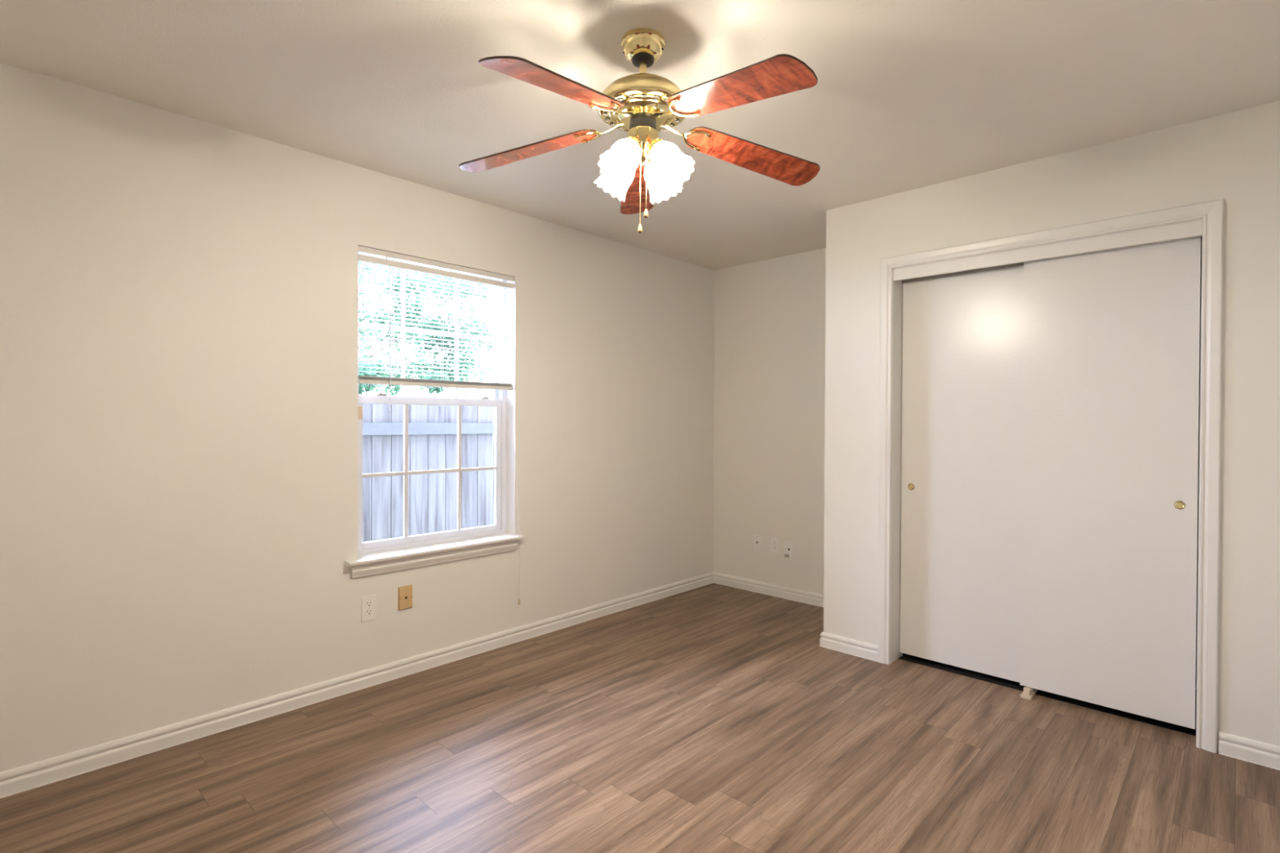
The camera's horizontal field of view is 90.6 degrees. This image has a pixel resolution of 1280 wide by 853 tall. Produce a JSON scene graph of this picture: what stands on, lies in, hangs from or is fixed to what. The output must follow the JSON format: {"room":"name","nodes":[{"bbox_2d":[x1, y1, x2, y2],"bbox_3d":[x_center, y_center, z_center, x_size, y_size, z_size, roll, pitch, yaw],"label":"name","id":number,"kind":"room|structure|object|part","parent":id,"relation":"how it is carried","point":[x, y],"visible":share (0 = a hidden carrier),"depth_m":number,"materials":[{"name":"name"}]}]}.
{"room":"empty bedroom","nodes":[
{"label":"empty bedroom","id":0,"kind":"room"},
{"bbox_2d":[0,62,715,772],"bbox_3d":[-1.087,0.008,3.299,0.140,2.440,4.970,1,1,43],"label":"wall","id":1,"kind":"structure","parent":0,"point":[179,293],"depth_m":2.62,"materials":[{"name":"paint"}]},
{"bbox_2d":[0,572,713,798],"bbox_3d":[-1.035,1.188,3.256,0.016,0.081,4.690,1,1,43],"label":"baseboard","id":2,"kind":"structure","parent":1,"relation":"attached to","point":[36,775],"depth_m":2.74,"materials":[{"name":"paint"}]},
{"bbox_2d":[358,406,362,419],"bbox_3d":[-1.315,-0.063,2.972,0.022,0.062,0.023,1,1,43],"label":"sensor","id":3,"kind":"object","parent":1,"relation":"attached to","point":[360,408],"visible":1,"depth_m":2.96,"materials":[{"name":"beige plastic"}]},
{"bbox_2d":[361,594,376,621],"bbox_3d":[-1.282,0.859,2.998,0.008,0.114,0.070,1,1,43],"label":"power outlet","id":4,"kind":"object","parent":1,"relation":"attached to","point":[368,602],"visible":1,"depth_m":3.00,"materials":[{"name":"beige plastic"}]},
{"bbox_2d":[365,608,373,615],"bbox_3d":[-1.280,0.878,2.996,0.002,0.026,0.033,1,1,43],"label":"receptacle","id":5,"kind":"object","parent":4,"relation":"attached to","point":[368,611],"depth_m":3.00,"materials":[{"name":"beige plastic"}]},
{"bbox_2d":[365,600,373,607],"bbox_3d":[-1.280,0.839,2.995,0.002,0.026,0.033,1,1,43],"label":"receptacle","id":6,"kind":"object","parent":4,"relation":"attached to","point":[368,603],"depth_m":3.00,"materials":[{"name":"beige plastic"}]},
{"bbox_2d":[398,584,412,610],"bbox_3d":[-1.156,0.844,3.126,0.013,0.114,0.072,1,1,43],"label":"phone jack","id":7,"kind":"object","parent":1,"relation":"attached to","point":[405,593],"visible":1,"depth_m":3.12,"materials":[{"name":"beige plastic"}]},
{"bbox_2d":[345,251,524,578],"bbox_3d":[-1.057,-0.073,3.300,0.200,1.550,0.973,1,1,43],"label":"window","id":8,"kind":"structure","parent":1,"relation":"in","point":[388,555],"depth_m":3.36,"materials":[{"name":"white plastic"}]},
{"bbox_3d":[-1.089,0.221,3.349,0.030,0.747,0.824,1,1,43],"label":"sash","id":9,"kind":"part","parent":8,"relation":"part of","materials":[{"name":"white plastic"}]},
{"bbox_2d":[358,245,520,604],"bbox_3d":[-1.004,0.079,3.270,0.101,1.848,0.880,1,1,43],"label":"mini blind","id":10,"kind":"object","parent":8,"relation":"attached to","point":[390,380],"visible":0.98,"depth_m":3.24,"materials":[{"name":"plastic"}]},
{"bbox_3d":[-1.205,-0.500,3.095,0.027,0.558,0.005,1,1,43],"label":"ladder cord","id":11,"kind":"part","parent":10,"relation":"part of","materials":[{"name":"white fabric"}]},
{"bbox_3d":[-1.025,-0.213,3.288,0.025,0.018,0.861,1,1,43],"label":"rail","id":12,"kind":"part","parent":10,"relation":"part of","materials":[{"name":"plastic"}]},
{"bbox_3d":[-1.023,-0.501,3.287,0.027,0.558,0.005,1,1,43],"label":"ladder cord","id":13,"kind":"part","parent":10,"relation":"part of","materials":[{"name":"white fabric"}]},
{"bbox_3d":[-0.834,-0.502,3.486,0.027,0.558,0.005,1,1,43],"label":"ladder cord","id":14,"kind":"part","parent":10,"relation":"part of","materials":[{"name":"white fabric"}]},
{"bbox_3d":[-0.715,0.085,3.554,0.082,1.775,0.018,0,1,10],"label":"lift cord","id":15,"kind":"part","parent":10,"relation":"part of","materials":[{"name":"white fabric"}]},
{"bbox_3d":[-1.109,-0.478,3.364,0.026,0.721,0.824,1,1,43],"label":"sash","id":16,"kind":"part","parent":8,"relation":"part of","materials":[{"name":"white plastic"}]},
{"bbox_2d":[0,582,1279,852],"bbox_3d":[0.228,1.304,2.058,3.780,0.122,4.970,1,1,43],"label":"floor","id":17,"kind":"structure","parent":0,"point":[713,717],"depth_m":2.31,"materials":[{"name":"brown wood"}]},
{"bbox_2d":[1020,686,1037,700],"bbox_3d":[1.804,1.223,2.940,0.042,0.040,0.130,1,1,43],"label":"guide","id":18,"kind":"object","parent":17,"relation":"on","point":[1028,693],"visible":0.88,"depth_m":2.91,"materials":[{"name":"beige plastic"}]},
{"bbox_2d":[0,0,1279,270],"bbox_3d":[0.239,-1.255,2.035,3.780,0.120,4.970,1,1,43],"label":"ceiling","id":19,"kind":"structure","parent":0,"point":[907,95],"depth_m":2.18,"materials":[{"name":"paint"}]},
{"bbox_2d":[458,27,820,233],"bbox_3d":[0.010,-0.897,1.935,1.190,0.597,1.192,1,1,43],"label":"ceiling fan","id":20,"kind":"object","parent":19,"relation":"hanging from","point":[641,169],"visible":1,"depth_m":1.91,"materials":[{"name":"gold metal"}]},
{"bbox_3d":[-0.365,-0.901,2.075,0.484,0.006,0.137,-8,10,16],"label":"blade","id":21,"kind":"part","parent":20,"relation":"part of","materials":[{"name":"brown wood"}]},
{"bbox_3d":[-0.207,-0.887,1.647,0.137,0.006,0.484,14,18,31],"label":"blade","id":22,"kind":"part","parent":20,"relation":"part of","materials":[{"name":"brown wood"}]},
{"bbox_3d":[-0.125,-0.934,2.006,0.158,0.018,0.090,-8,10,16],"label":"blade arm","id":23,"kind":"part","parent":20,"relation":"part of","materials":[{"name":"gold metal"}]},
{"bbox_3d":[-0.069,-0.929,1.853,0.090,0.018,0.158,14,18,31],"label":"blade arm","id":24,"kind":"part","parent":20,"relation":"part of","materials":[{"name":"gold metal"}]},
{"bbox_3d":[-0.068,-0.803,2.025,0.115,0.118,0.115,47,26,26],"label":"lamp shade","id":25,"kind":"part","parent":20,"relation":"part of","materials":[{"name":"white glass"}]},
{"bbox_3d":[-0.048,-0.802,1.893,0.115,0.118,0.115,1,-39,36],"label":"lamp shade","id":26,"kind":"part","parent":20,"relation":"part of","materials":[{"name":"white glass"}]},
{"bbox_3d":[-0.057,-0.783,1.880,0.048,0.048,0.046,1,-39,36],"label":"bulb","id":27,"kind":"part","parent":20,"relation":"part of","materials":[{"name":"white glass"}]},
{"bbox_3d":[-0.005,-0.906,2.357,0.137,0.006,0.484,-11,-7,-3],"label":"blade","id":28,"kind":"part","parent":20,"relation":"part of","materials":[{"name":"brown wood"}]},
{"bbox_3d":[0.001,-0.728,1.960,0.003,0.209,0.003,1,1,43],"label":"pull chain","id":29,"kind":"part","parent":20,"relation":"part of","materials":[{"name":"gold metal"}]},
{"bbox_3d":[0.000,-0.612,1.961,0.013,0.027,0.013,1,1,43],"label":"pull knob","id":30,"kind":"part","parent":20,"relation":"part of","materials":[{"name":"gold metal"}]},
{"bbox_2d":[626,116,657,164],"bbox_3d":[0.009,-0.878,1.968,0.097,0.132,0.097,1,1,43],"label":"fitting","id":31,"kind":"object","parent":20,"relation":"attached to","point":[643,129],"depth_m":1.93,"materials":[{"name":"gold metal"}]},
{"bbox_3d":[0.019,-0.765,1.919,0.003,0.215,0.003,1,1,43],"label":"pull chain","id":32,"kind":"part","parent":20,"relation":"part of","materials":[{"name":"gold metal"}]},
{"bbox_3d":[0.018,-0.646,1.920,0.013,0.027,0.013,1,1,43],"label":"pull knob","id":33,"kind":"part","parent":20,"relation":"part of","materials":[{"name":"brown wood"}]},
{"bbox_3d":[0.064,-0.803,2.045,0.115,0.118,0.115,1,41,36],"label":"lamp shade","id":34,"kind":"part","parent":20,"relation":"part of","materials":[{"name":"white glass"}]},
{"bbox_3d":[0.085,-0.802,1.913,0.115,0.118,0.115,-46,-25,27],"label":"lamp shade","id":35,"kind":"part","parent":20,"relation":"part of","materials":[{"name":"white glass"}]},
{"bbox_3d":[0.097,-0.783,1.904,0.046,0.048,0.048,-46,-25,27],"label":"bulb","id":36,"kind":"part","parent":20,"relation":"part of","materials":[{"name":"white glass"}]},
{"bbox_3d":[0.094,-0.927,1.859,0.090,0.018,0.158,13,2,-39],"label":"blade arm","id":37,"kind":"part","parent":20,"relation":"part of","materials":[{"name":"gold metal"}]},
{"bbox_3d":[0.139,-0.931,2.015,0.158,0.018,0.090,10,-13,-20],"label":"blade arm","id":38,"kind":"part","parent":20,"relation":"part of","materials":[{"name":"gold metal"}]},
{"bbox_3d":[0.247,-0.883,1.664,0.137,0.006,0.484,13,2,-39],"label":"blade","id":39,"kind":"part","parent":20,"relation":"part of","materials":[{"name":"brown wood"}]},
{"bbox_3d":[0.373,-0.894,2.101,0.484,0.006,0.137,10,-13,-20],"label":"blade","id":40,"kind":"part","parent":20,"relation":"part of","materials":[{"name":"brown wood"}]},
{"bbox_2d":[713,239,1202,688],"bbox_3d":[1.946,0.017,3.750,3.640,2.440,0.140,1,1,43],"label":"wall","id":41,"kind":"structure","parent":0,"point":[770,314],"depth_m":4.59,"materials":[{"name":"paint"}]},
{"bbox_2d":[753,533,761,551],"bbox_3d":[0.864,0.856,4.675,0.070,0.114,0.014,1,1,43],"label":"plate","id":42,"kind":"object","parent":41,"relation":"attached to","point":[757,538],"visible":1,"depth_m":4.67,"materials":[{"name":"beige plastic"}]},
{"bbox_2d":[713,572,823,607],"bbox_3d":[1.038,1.186,4.510,1.298,0.081,0.016,1,1,43],"label":"baseboard","id":43,"kind":"structure","parent":41,"relation":"attached to","point":[793,594],"depth_m":4.59,"materials":[{"name":"paint"}]},
{"bbox_2d":[770,536,779,553],"bbox_3d":[0.976,0.855,4.573,0.070,0.114,0.008,1,1,43],"label":"power outlet","id":44,"kind":"object","parent":41,"relation":"attached to","point":[775,541],"visible":1,"depth_m":4.57,"materials":[{"name":"beige plastic"}]},
{"bbox_2d":[784,540,793,558],"bbox_3d":[1.054,0.872,4.498,0.070,0.114,0.008,1,1,43],"label":"phone jack","id":45,"kind":"object","parent":41,"relation":"attached to","point":[788,545],"visible":1,"depth_m":4.50,"materials":[{"name":"beige plastic"}]},
{"bbox_2d":[823,100,1279,752],"bbox_3d":[2.076,0.024,3.046,2.202,2.440,0.704,1,1,43],"label":"wall","id":46,"kind":"structure","parent":0,"point":[1233,157],"depth_m":2.54,"materials":[{"name":"paint"}]},
{"bbox_2d":[819,631,877,662],"bbox_3d":[1.133,1.195,3.449,0.333,0.081,0.016,1,1,43],"label":"baseboard","id":47,"kind":"structure","parent":46,"relation":"attached to","point":[832,642],"depth_m":3.44,"materials":[{"name":"paint"}]},
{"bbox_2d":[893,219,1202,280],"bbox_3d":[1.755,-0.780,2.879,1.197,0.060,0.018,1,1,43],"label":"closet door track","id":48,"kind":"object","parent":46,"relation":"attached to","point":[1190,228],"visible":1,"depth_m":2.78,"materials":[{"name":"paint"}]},
{"bbox_2d":[877,198,1223,753],"bbox_3d":[1.794,0.186,2.933,1.320,2.115,0.188,1,1,43],"label":"door frame","id":49,"kind":"structure","parent":46,"relation":"attached to","point":[1211,212],"depth_m":2.55,"materials":[{"name":"paint"}]},
{"bbox_3d":[1.278,0.180,3.305,0.059,2.115,0.018,1,1,43],"label":"casing","id":50,"kind":"part","parent":49,"relation":"part of","materials":[{"name":"paint"}]},
{"bbox_3d":[1.740,-0.842,2.862,1.320,0.059,0.018,1,1,43],"label":"head casing","id":51,"kind":"part","parent":49,"relation":"part of","materials":[{"name":"paint"}]},
{"bbox_3d":[2.193,0.192,2.437,0.059,2.115,0.018,1,1,43],"label":"casing","id":52,"kind":"part","parent":49,"relation":"part of","materials":[{"name":"paint"}]},
{"bbox_2d":[902,235,1202,283],"bbox_3d":[1.824,-0.774,2.952,1.194,0.037,0.110,1,1,43],"label":"door track","id":53,"kind":"object","parent":46,"relation":"attached to","point":[1021,264],"visible":0.11,"depth_m":3.15,"materials":[{"name":"metal"}]},
{"bbox_2d":[899,265,1023,682],"bbox_3d":[1.626,0.221,3.178,0.614,1.978,0.037,1,1,43],"label":"door","id":54,"kind":"structure","parent":53,"relation":"hanging from","point":[962,334],"depth_m":3.16,"materials":[{"name":"paint"}]},
{"bbox_3d":[1.430,0.318,3.342,0.031,0.031,0.004,1,1,43],"label":"finger pull","id":55,"kind":"part","parent":54,"relation":"part of","materials":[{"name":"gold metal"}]},
{"bbox_2d":[1019,235,1201,729],"bbox_3d":[2.005,0.223,2.741,0.614,1.966,0.037,1,1,43],"label":"door","id":56,"kind":"structure","parent":53,"relation":"hanging from","point":[1111,337],"depth_m":2.71,"materials":[{"name":"paint"}]},
{"bbox_3d":[2.177,0.317,2.555,0.031,0.031,0.004,1,1,43],"label":"finger pull","id":57,"kind":"part","parent":56,"relation":"part of","materials":[{"name":"gold metal"}]},
{"bbox_2d":[1218,731,1279,770],"bbox_3d":[2.418,1.212,2.230,0.562,0.081,0.016,1,1,43],"label":"baseboard","id":58,"kind":"structure","parent":46,"relation":"attached to","point":[1258,753],"depth_m":2.36,"materials":[{"name":"paint"}]},
{"label":"outside","id":59,"kind":"structure","parent":0,"visible":0},
{"bbox_3d":[-9.666,1.377,16.070,29.859,0.100,50.000,1,1,43],"label":"ground","id":60,"kind":"structure","parent":59,"visible":0},
{"bbox_2d":[358,360,448,396],"bbox_3d":[-2.587,0.382,6.754,0.540,2.128,1.315,1,1,43],"label":"tree","id":61,"kind":"object","parent":60,"relation":"on","point":[367,387],"visible":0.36,"depth_m":6.61,"materials":[{"name":"green plant"}]},
{"bbox_2d":[358,261,492,395],"bbox_3d":[-3.028,-0.563,8.684,1.662,3.978,2.798,1,1,38],"label":"tree","id":62,"kind":"object","parent":60,"relation":"on","point":[396,388],"visible":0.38,"depth_m":8.44,"materials":[{"name":"green plant"}]},
{"bbox_2d":[358,355,492,399],"bbox_3d":[-7.641,-0.206,15.175,4.800,3.100,14.300,1,1,43],"label":"house","id":63,"kind":"structure","parent":60,"relation":"on","point":[475,393],"depth_m":15.52,"materials":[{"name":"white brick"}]},
{"bbox_2d":[362,403,493,542],"bbox_3d":[-1.220,0.619,5.296,0.152,1.682,7.400,1,1,43],"label":"fence","id":64,"kind":"object","parent":60,"relation":"on","point":[432,428],"visible":0.04,"depth_m":4.90,"materials":[{"name":"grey wood"}]},
{"bbox_3d":[-1.242,0.015,5.314,0.038,0.089,7.400,1,1,43],"label":"rail","id":65,"kind":"part","parent":64,"relation":"part of","materials":[{"name":"grey wood"}]}
]}

